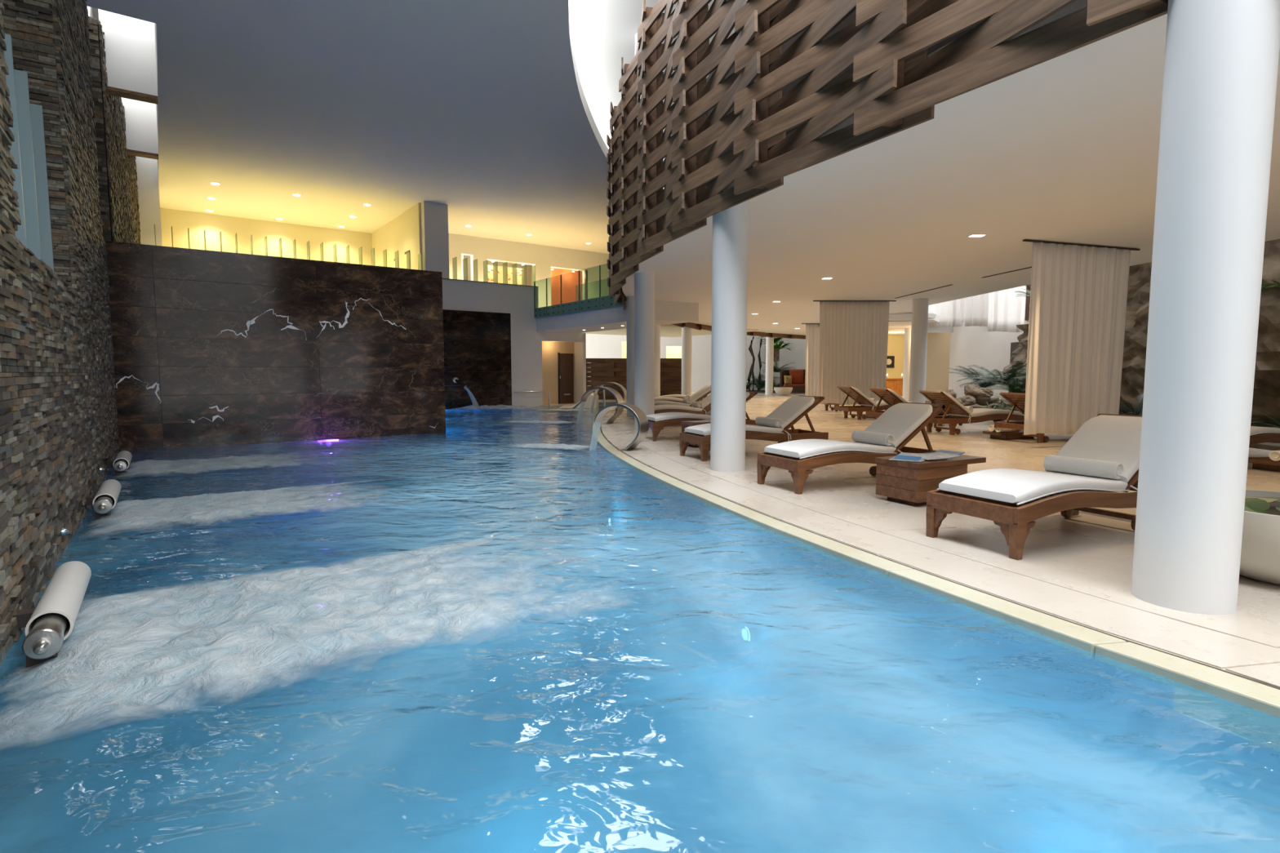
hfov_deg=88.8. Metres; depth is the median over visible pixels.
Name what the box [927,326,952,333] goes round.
trim
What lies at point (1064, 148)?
ceiling
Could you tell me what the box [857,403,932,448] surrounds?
cushion
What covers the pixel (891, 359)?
picture frame
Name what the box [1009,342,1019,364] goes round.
door
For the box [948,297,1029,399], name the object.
wall
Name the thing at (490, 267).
art panel
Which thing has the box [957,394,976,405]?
rock
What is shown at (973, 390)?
rock
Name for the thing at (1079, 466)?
rolled towel
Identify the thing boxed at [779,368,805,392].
wicker sofa
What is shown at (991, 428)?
rolled towel
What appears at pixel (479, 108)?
ceiling
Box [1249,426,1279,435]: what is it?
seat cushion
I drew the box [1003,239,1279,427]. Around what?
stone wall
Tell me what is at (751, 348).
bare trunk
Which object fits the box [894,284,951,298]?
air slot
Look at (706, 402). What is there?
cushion
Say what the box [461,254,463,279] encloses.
lit niche
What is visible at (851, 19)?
wall
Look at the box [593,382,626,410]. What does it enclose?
fountain
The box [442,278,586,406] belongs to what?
wall
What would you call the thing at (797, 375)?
pillow
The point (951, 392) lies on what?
rock
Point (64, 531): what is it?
stud
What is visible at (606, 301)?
glass balustrade
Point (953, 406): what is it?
cushion
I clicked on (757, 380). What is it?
plant
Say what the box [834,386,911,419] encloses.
sun lounger
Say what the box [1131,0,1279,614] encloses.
round column
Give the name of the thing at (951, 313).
curtain
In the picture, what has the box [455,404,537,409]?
foam
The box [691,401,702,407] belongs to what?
rolled towel
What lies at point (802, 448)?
seat cushion
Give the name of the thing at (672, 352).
wall niche
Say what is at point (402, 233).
wall
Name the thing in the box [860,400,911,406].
seat cushion
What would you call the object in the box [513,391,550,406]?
handrail
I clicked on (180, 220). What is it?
wall
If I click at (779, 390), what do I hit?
ceramic bowl
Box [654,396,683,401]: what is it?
seat cushion
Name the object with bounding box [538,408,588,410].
foam
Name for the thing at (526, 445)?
foam
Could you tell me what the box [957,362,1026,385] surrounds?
plant
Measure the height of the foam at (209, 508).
0.060 m
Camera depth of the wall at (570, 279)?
29.52 m
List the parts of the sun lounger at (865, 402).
rail, leg, rail, backrest, leg, rail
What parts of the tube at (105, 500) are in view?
mount plate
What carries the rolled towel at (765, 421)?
on the sun lounger at (793, 409)
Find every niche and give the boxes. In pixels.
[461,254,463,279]
[539,403,576,406]
[542,341,574,404]
[622,341,681,358]
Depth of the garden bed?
9.93 m
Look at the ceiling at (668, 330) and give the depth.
30.10 m
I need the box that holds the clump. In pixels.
[982,403,998,408]
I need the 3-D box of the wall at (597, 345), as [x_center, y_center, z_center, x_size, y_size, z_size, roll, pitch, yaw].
[7.000,-6.462,39.806,26.000,8.700,0.300,0,5,0]
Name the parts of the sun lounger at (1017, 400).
rail, rail, backrest, leg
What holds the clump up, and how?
on the garden bed
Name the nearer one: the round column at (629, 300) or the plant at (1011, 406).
the plant at (1011, 406)
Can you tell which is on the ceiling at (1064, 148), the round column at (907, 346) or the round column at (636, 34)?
the round column at (636, 34)
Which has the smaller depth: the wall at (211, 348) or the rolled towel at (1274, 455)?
the rolled towel at (1274, 455)
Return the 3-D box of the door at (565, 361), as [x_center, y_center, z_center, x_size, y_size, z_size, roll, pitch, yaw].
[-2.787,-1.822,24.646,0.640,1.920,0.097,-3,6,-36]
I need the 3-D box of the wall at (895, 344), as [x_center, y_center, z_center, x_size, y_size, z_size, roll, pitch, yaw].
[13.300,-2.935,30.412,7.500,3.300,9.100,0,5,0]
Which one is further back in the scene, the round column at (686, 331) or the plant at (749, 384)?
the plant at (749, 384)
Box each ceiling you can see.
[85,0,611,253]
[622,0,1279,335]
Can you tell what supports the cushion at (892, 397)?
on the sun lounger at (890, 397)
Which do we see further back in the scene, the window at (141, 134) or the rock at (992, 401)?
the rock at (992, 401)
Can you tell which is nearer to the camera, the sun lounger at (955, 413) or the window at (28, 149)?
the window at (28, 149)
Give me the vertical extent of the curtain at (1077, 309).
2.953 m
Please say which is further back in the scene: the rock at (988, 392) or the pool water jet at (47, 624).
the rock at (988, 392)
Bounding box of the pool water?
[0,401,1279,852]
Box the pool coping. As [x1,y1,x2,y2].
[592,400,1279,717]
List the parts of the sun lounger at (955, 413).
leg, rail, rail, backrest, leg, rail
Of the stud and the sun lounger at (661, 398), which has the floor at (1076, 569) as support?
the sun lounger at (661, 398)
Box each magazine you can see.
[687,418,711,422]
[888,452,932,462]
[892,454,921,460]
[908,452,961,460]
[925,449,964,454]
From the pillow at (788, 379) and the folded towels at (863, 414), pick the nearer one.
the folded towels at (863, 414)
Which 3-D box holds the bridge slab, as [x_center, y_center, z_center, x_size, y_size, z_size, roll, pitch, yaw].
[-1.016,-3.572,20.825,1.690,0.790,6.788,-3,6,-36]
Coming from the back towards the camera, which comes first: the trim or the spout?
the trim
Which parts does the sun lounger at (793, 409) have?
leg, rail, leg, rail, rail, backrest, rail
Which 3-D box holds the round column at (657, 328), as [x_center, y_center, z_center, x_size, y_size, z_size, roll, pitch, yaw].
[0.470,-2.216,21.792,0.410,3.230,0.410,0,5,0]
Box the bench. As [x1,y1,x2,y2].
[560,391,598,408]
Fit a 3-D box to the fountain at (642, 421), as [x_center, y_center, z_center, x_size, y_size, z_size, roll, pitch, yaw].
[-0.291,-0.001,9.843,0.813,0.699,0.375,2,5,28]
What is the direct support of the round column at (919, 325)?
on the floor at (1076, 569)
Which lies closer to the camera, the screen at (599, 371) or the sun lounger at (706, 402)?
the sun lounger at (706, 402)
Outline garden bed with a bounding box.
[924,400,1279,450]
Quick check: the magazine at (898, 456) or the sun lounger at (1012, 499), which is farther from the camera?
the magazine at (898, 456)
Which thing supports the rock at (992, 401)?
on the garden bed
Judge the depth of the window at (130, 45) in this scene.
12.52 m
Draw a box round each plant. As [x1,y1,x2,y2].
[746,374,777,385]
[746,382,755,389]
[751,382,765,389]
[946,365,1022,387]
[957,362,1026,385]
[982,377,1026,393]
[986,392,1017,409]
[1013,284,1031,297]
[1118,394,1143,415]
[1250,409,1279,428]
[1261,280,1279,288]
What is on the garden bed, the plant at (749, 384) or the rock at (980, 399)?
the rock at (980, 399)
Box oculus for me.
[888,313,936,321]
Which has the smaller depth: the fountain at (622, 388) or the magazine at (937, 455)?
the magazine at (937, 455)
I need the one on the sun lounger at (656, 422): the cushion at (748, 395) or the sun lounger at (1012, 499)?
the cushion at (748, 395)
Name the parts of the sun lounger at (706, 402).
rail, backrest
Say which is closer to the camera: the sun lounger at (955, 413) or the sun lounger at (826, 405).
the sun lounger at (955, 413)
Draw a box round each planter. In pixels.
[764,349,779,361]
[1239,489,1279,585]
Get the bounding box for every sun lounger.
[645,391,757,441]
[654,384,711,402]
[654,386,711,410]
[654,393,711,414]
[658,394,703,401]
[680,395,828,461]
[756,402,946,494]
[822,403,886,411]
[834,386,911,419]
[865,388,962,425]
[919,390,1024,435]
[925,413,1142,559]
[994,392,1048,443]
[1248,426,1279,445]
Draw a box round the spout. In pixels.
[453,377,466,388]
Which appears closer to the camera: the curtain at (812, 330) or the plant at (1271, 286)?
the plant at (1271, 286)
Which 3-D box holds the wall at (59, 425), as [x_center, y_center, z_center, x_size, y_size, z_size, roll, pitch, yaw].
[-6.154,-2.500,6.651,1.328,8.800,36.288,-3,6,-36]
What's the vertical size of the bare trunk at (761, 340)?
3.207 m
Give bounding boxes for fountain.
[580,386,623,424]
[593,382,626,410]
[594,403,648,451]
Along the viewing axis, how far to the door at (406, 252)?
21.89 m
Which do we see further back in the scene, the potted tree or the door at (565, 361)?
the potted tree
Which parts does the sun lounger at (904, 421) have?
leg, rail, leg, rail, rail, rail, backrest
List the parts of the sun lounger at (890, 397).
rail, rail, backrest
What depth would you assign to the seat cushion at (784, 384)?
36.69 m
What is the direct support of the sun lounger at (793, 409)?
on the floor at (1076, 569)
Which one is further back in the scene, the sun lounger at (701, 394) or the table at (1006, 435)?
the sun lounger at (701, 394)
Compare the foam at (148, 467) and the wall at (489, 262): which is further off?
the wall at (489, 262)
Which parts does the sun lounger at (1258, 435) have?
rail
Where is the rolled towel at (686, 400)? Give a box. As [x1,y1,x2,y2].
[682,397,690,403]
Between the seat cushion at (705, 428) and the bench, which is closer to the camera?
the seat cushion at (705, 428)
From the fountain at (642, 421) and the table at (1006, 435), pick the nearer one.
the fountain at (642, 421)
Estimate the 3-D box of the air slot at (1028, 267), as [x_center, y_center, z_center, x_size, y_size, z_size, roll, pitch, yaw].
[7.260,-3.043,12.855,0.050,0.012,1.539,-1,5,-9]
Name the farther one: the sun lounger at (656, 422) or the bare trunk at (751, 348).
the bare trunk at (751, 348)
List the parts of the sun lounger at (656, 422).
rail, leg, rail, backrest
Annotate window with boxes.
[1025,284,1031,320]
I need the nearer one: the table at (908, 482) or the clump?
the table at (908, 482)
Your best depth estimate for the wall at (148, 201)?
18.88 m
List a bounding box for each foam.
[7,539,604,729]
[93,482,371,533]
[121,452,308,475]
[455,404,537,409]
[502,420,573,423]
[512,443,592,448]
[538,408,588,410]
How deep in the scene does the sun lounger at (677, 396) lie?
20.94 m
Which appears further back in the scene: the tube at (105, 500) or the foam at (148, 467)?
the foam at (148, 467)
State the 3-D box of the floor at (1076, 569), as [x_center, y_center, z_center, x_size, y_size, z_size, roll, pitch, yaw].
[7.000,-0.236,20.047,38.000,0.507,52.000,0,5,0]
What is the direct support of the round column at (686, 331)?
on the floor at (1076, 569)
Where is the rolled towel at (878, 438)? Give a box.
[851,430,893,445]
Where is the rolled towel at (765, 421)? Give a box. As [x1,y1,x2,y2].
[755,416,782,427]
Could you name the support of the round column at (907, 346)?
on the floor at (1076, 569)
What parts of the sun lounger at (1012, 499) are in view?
leg, rail, rail, leg, rail, leg, backrest, rail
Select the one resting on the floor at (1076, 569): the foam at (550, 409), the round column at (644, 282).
the round column at (644, 282)
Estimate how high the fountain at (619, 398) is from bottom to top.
0.835 m
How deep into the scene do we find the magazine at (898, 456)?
5.79 m
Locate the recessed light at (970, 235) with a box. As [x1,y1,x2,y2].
[966,234,986,236]
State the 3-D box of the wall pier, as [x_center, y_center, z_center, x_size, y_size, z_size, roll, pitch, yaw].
[-8.257,-6.119,23.263,0.770,2.410,5.998,-3,6,-36]
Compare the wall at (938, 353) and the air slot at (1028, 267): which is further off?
the wall at (938, 353)
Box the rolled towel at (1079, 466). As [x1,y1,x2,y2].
[1043,454,1124,479]
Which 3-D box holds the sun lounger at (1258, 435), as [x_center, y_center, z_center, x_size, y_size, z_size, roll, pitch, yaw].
[7.558,0.046,8.523,2.020,0.819,0.703,-1,5,-17]
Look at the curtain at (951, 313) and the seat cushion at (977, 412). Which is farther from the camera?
the curtain at (951, 313)
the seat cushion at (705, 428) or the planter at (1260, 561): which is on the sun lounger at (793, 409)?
the seat cushion at (705, 428)
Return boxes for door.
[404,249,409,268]
[557,352,573,404]
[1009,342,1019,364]
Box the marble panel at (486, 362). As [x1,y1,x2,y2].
[443,309,511,409]
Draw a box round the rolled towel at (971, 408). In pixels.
[964,405,973,412]
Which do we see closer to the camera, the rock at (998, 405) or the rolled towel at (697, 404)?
the rolled towel at (697, 404)
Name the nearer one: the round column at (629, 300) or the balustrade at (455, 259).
the round column at (629, 300)
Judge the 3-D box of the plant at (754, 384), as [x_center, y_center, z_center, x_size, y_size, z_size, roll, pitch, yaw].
[7.199,-2.445,38.855,1.347,0.508,1.467,0,5,0]
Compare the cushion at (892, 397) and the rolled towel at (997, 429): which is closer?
the rolled towel at (997, 429)
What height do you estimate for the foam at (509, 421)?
0.040 m
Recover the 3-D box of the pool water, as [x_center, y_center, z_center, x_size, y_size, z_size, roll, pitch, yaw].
[-6.023,0.310,10.727,16.040,0.023,35.416,-1,5,-9]
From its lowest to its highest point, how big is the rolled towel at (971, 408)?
0.125 m
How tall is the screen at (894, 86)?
3.556 m
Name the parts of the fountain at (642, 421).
plate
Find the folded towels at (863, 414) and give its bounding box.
[856,413,875,417]
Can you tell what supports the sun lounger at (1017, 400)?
on the floor at (1076, 569)
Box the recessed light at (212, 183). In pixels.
[210,182,220,185]
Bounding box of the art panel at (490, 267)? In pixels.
[488,265,521,284]
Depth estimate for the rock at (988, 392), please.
20.10 m
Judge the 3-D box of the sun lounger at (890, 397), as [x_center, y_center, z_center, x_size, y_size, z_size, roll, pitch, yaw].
[6.069,-0.438,14.441,2.020,0.819,0.703,-1,5,-16]
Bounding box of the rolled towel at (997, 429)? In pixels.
[995,427,1021,432]
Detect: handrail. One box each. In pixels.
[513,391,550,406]
[572,386,605,408]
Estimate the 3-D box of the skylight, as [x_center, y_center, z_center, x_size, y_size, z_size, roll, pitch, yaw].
[4.319,-7.971,15.297,10.562,0.300,39.790,0,5,0]
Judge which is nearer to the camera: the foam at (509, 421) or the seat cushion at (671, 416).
the seat cushion at (671, 416)
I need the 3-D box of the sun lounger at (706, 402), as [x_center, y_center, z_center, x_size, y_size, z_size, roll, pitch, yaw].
[1.040,-0.431,14.364,2.020,0.819,0.703,-1,5,-11]
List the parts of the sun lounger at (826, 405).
rail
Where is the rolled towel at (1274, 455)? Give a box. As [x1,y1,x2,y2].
[1268,450,1279,461]
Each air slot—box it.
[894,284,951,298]
[982,266,1031,277]
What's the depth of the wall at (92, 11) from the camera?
12.48 m
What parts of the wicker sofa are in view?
seat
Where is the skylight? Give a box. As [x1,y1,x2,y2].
[597,0,734,161]
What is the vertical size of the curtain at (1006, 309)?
3.900 m
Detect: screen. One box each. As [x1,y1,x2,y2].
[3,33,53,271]
[586,358,681,399]
[606,0,1168,339]
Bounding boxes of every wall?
[0,0,140,666]
[86,4,158,172]
[106,240,445,450]
[135,155,162,245]
[160,208,372,265]
[371,202,422,270]
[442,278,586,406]
[448,233,609,307]
[463,254,532,285]
[551,267,587,305]
[582,271,805,391]
[663,0,980,217]
[886,335,904,377]
[924,332,951,400]
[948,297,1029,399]
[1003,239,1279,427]
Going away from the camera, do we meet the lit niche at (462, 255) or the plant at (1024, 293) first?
the plant at (1024, 293)
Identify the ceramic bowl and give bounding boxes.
[773,386,792,395]
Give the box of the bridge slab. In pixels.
[536,301,698,333]
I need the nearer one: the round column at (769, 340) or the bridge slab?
the bridge slab
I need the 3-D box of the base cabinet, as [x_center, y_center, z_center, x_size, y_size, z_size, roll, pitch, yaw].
[12.900,-2.005,33.147,1.300,0.900,0.600,0,5,0]
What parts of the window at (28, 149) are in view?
glass blade, glass blade, glass blade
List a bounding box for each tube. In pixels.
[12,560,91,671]
[84,479,121,520]
[106,450,132,475]
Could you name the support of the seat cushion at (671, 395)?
on the sun lounger at (677, 396)
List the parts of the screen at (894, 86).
post, post, post, post, post, post, post, post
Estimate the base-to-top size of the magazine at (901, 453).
0.026 m
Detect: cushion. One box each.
[645,412,711,421]
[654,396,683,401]
[654,400,691,405]
[654,404,702,411]
[658,394,685,397]
[684,422,783,435]
[688,386,711,404]
[689,384,710,398]
[694,393,711,408]
[706,391,750,415]
[761,395,814,429]
[764,439,896,457]
[783,384,804,386]
[845,386,875,404]
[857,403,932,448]
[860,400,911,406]
[887,388,907,402]
[928,390,971,413]
[938,468,1127,502]
[947,408,1022,417]
[1044,414,1142,483]
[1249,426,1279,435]
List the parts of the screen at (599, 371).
backing panel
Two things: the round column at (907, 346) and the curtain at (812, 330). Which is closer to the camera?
the curtain at (812, 330)
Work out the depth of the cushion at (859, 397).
16.22 m
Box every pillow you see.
[783,375,791,384]
[789,368,804,383]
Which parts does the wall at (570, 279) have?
opening post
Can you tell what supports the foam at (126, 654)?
on the pool water
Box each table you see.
[680,421,711,447]
[875,453,986,505]
[982,430,1036,439]
[1248,457,1279,471]
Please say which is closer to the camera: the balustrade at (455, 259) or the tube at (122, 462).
the tube at (122, 462)
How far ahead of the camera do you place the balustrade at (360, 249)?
19.12 m
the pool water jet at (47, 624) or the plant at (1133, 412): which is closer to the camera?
the pool water jet at (47, 624)
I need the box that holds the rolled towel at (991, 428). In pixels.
[988,424,995,431]
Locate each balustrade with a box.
[154,224,422,270]
[452,257,535,286]
[533,265,625,318]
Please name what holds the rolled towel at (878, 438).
on the sun lounger at (904, 421)
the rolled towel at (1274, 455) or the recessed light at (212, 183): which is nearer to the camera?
the rolled towel at (1274, 455)
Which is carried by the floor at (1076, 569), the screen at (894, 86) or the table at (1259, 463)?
the table at (1259, 463)
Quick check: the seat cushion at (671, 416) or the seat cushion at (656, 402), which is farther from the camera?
the seat cushion at (656, 402)
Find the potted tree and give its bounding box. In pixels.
[755,332,795,390]
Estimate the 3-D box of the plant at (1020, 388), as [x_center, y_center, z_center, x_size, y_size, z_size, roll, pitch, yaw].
[8.745,-0.968,15.287,1.498,0.438,1.564,-4,6,-42]
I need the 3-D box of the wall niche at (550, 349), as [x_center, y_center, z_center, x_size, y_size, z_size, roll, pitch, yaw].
[-3.200,-2.121,24.255,1.879,2.620,0.600,-3,6,-36]
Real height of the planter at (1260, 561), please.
0.426 m
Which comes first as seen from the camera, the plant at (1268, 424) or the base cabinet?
the plant at (1268, 424)
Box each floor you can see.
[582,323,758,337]
[598,391,1279,689]
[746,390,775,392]
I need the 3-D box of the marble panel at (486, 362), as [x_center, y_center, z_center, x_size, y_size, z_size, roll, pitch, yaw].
[-5.835,-2.066,21.605,3.394,3.495,0.050,-3,6,-36]
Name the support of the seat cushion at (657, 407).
on the sun lounger at (706, 402)
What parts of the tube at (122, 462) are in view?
mount plate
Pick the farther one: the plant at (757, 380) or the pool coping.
the plant at (757, 380)
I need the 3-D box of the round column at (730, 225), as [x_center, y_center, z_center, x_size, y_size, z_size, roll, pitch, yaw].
[1.045,-1.062,7.659,0.410,3.230,0.410,0,5,0]
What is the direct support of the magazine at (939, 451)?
on the table at (908, 482)
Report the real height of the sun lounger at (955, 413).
0.819 m
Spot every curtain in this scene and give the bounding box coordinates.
[801,323,819,396]
[813,300,896,404]
[928,297,965,327]
[964,293,988,326]
[987,285,1026,332]
[1022,239,1140,435]
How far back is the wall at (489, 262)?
29.08 m
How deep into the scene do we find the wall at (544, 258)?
27.61 m
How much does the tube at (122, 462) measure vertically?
0.196 m
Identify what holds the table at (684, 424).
on the floor at (1076, 569)
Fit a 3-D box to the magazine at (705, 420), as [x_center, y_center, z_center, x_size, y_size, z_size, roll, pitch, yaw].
[1.000,-0.089,10.327,0.450,0.026,0.300,-2,5,-23]
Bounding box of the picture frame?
[886,355,894,367]
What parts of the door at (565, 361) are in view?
frame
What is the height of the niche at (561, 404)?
1.204 m
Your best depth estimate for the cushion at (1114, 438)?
4.95 m
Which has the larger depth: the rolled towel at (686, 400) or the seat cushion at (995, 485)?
the rolled towel at (686, 400)
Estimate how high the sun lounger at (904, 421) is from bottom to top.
0.819 m
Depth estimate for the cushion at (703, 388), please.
18.78 m
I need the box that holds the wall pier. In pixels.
[420,200,449,279]
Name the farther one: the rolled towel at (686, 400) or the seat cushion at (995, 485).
the rolled towel at (686, 400)
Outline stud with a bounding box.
[61,528,69,535]
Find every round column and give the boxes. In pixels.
[626,296,634,417]
[634,271,654,430]
[635,32,644,213]
[654,324,660,397]
[681,322,692,395]
[710,190,748,471]
[764,337,773,395]
[902,327,911,399]
[908,297,928,403]
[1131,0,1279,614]
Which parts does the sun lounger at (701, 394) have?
backrest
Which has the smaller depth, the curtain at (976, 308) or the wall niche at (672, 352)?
the curtain at (976, 308)
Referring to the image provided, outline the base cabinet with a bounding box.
[885,377,902,395]
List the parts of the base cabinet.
door, door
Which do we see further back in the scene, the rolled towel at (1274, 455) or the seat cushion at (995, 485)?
the rolled towel at (1274, 455)
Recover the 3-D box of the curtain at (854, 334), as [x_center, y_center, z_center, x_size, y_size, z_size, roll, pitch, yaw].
[5.875,-2.028,17.992,2.260,2.853,0.066,0,5,0]
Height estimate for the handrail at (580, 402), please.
0.869 m
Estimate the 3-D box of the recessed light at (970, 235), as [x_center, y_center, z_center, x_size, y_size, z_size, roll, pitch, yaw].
[4.870,-2.760,9.437,0.220,0.018,0.150,0,5,0]
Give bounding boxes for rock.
[946,389,956,398]
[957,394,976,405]
[964,384,982,395]
[973,391,991,405]
[981,387,993,396]
[986,396,1000,405]
[989,403,1004,408]
[999,398,1011,408]
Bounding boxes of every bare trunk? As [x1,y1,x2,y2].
[747,340,755,390]
[750,336,755,390]
[757,338,762,390]
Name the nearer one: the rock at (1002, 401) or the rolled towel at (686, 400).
the rolled towel at (686, 400)
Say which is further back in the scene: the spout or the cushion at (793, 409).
the spout

